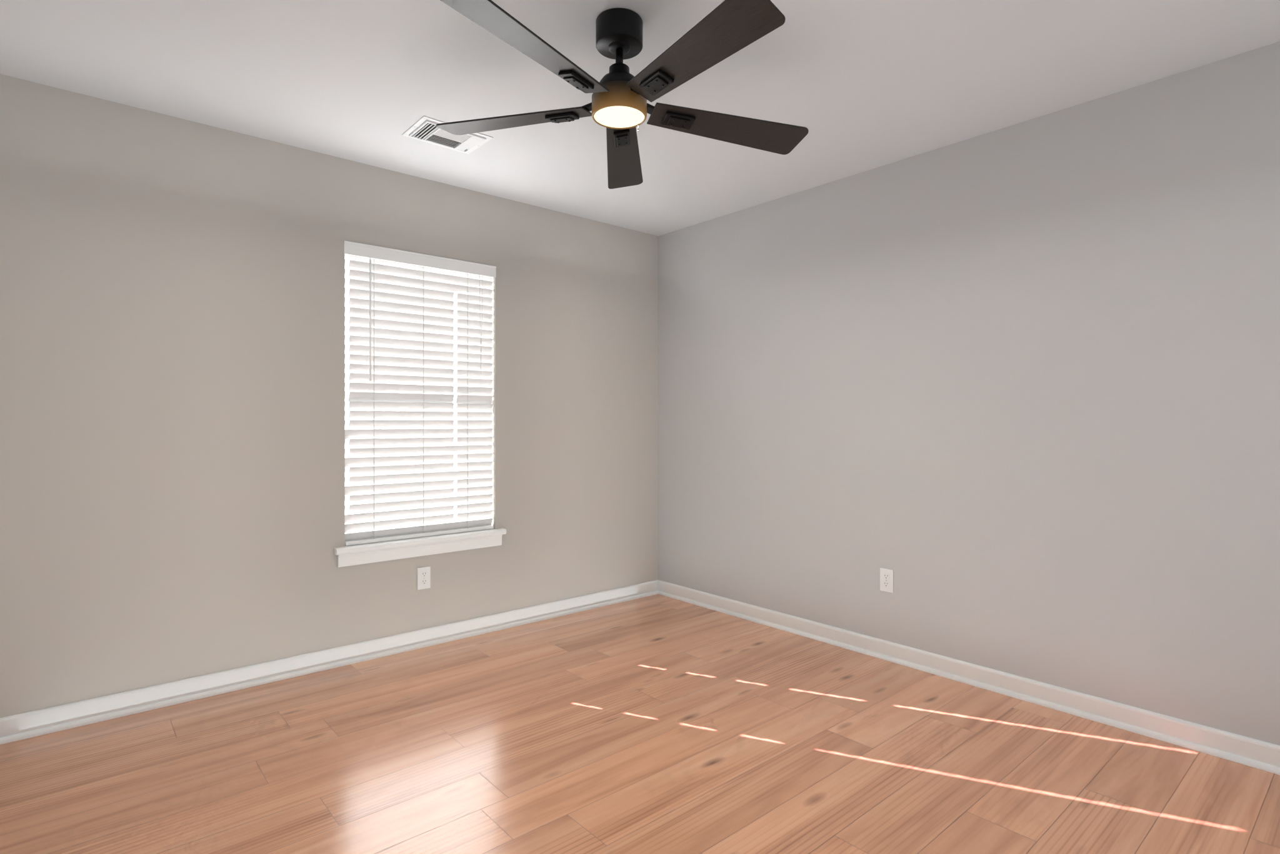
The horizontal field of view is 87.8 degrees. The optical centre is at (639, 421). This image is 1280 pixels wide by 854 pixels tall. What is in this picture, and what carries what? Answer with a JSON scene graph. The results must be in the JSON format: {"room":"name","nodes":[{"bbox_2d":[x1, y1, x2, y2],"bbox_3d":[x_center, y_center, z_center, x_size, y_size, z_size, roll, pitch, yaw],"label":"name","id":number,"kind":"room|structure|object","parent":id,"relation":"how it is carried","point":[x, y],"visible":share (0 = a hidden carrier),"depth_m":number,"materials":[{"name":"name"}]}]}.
{"room":"empty bedroom","nodes":[
{"label":"empty bedroom","id":0,"kind":"room"},
{"bbox_2d":[0,73,658,718],"bbox_3d":[-1.284,-0.051,3.432,3.600,2.440,0.140,0,0,-41],"label":"wall","id":1,"kind":"structure","parent":0,"point":[170,398],"depth_m":2.92,"materials":[{"name":"beige paint"}]},
{"bbox_2d":[345,255,489,533],"bbox_3d":[-1.185,-0.134,3.554,0.998,1.673,0.069,0,0,-41],"label":"window","id":2,"kind":"structure","parent":1,"relation":"in","point":[347,395],"depth_m":3.34,"materials":[{"name":"white glass"}]},
{"bbox_2d":[343,240,496,546],"bbox_3d":[-1.137,-0.136,3.498,0.816,1.477,0.067,0,0,-41],"label":"window blinds","id":3,"kind":"object","parent":2,"relation":"attached to","point":[400,372],"visible":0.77,"depth_m":3.47,"materials":[{"name":"white paint"}]},
{"bbox_2d":[334,528,506,567],"bbox_3d":[-1.128,0.652,3.488,0.906,0.094,0.101,0,0,-41],"label":"window sill","id":4,"kind":"structure","parent":1,"relation":"attached to","point":[355,555],"depth_m":3.42,"materials":[{"name":"white paint"}]},
{"bbox_2d":[417,566,430,590],"bbox_3d":[-1.127,0.817,3.470,0.070,0.114,0.007,0,0,-41],"label":"outlet","id":5,"kind":"object","parent":1,"relation":"attached to","point":[424,578],"visible":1,"depth_m":3.47,"materials":[{"name":"white plastic"}]},
{"bbox_2d":[0,580,658,744],"bbox_3d":[-1.228,1.126,3.366,3.600,0.086,0.033,0,0,-41],"label":"baseboard","id":6,"kind":"structure","parent":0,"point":[39,722],"depth_m":3.02,"materials":[{"name":"white paint"}]},
{"bbox_2d":[0,594,1279,853],"bbox_3d":[-0.056,1.199,2.008,3.880,0.060,3.900,0,0,-41],"label":"floor","id":7,"kind":"structure","parent":0,"point":[657,724],"depth_m":2.26,"materials":[{"name":"laminate"}]},
{"bbox_2d":[0,0,1279,236],"bbox_3d":[-0.056,-1.311,2.008,3.880,0.080,3.900,0,0,-41],"label":"ceiling","id":8,"kind":"structure","parent":0,"point":[856,86],"depth_m":2.43,"materials":[{"name":"white paint"}]},
{"bbox_2d":[401,116,493,154],"bbox_3d":[-0.855,-1.262,2.957,0.320,0.017,0.240,0,0,-41],"label":"ceiling vent","id":9,"kind":"object","parent":8,"relation":"in","point":[425,129],"visible":0.98,"depth_m":2.95,"materials":[{"name":"white metal"}]},
{"bbox_2d":[436,0,808,189],"bbox_3d":[-0.060,-1.104,2.080,1.257,0.334,1.234,0,0,-41],"label":"fan","id":10,"kind":"object","parent":8,"relation":"hanging from","point":[619,107],"visible":1,"depth_m":2.04,"materials":[{"name":"black metal"}]},
{"bbox_2d":[658,41,1279,745],"bbox_3d":[1.360,-0.051,3.230,0.140,2.440,3.900,0,0,-41],"label":"wall","id":11,"kind":"structure","parent":0,"point":[1005,399],"depth_m":2.82,"materials":[{"name":"beige paint"}]},
{"bbox_2d":[880,568,893,593],"bbox_3d":[1.217,0.784,3.283,0.007,0.114,0.070,0,0,-41],"label":"outlet","id":12,"kind":"object","parent":11,"relation":"attached to","point":[886,580],"visible":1,"depth_m":3.28,"materials":[{"name":"white plastic"}]},
{"bbox_2d":[658,580,1279,775],"bbox_3d":[1.294,1.126,3.174,0.033,0.086,3.620,0,0,-41],"label":"baseboard","id":13,"kind":"structure","parent":11,"relation":"attached to","point":[1242,750],"depth_m":2.81,"materials":[{"name":"white paint"}]}
]}

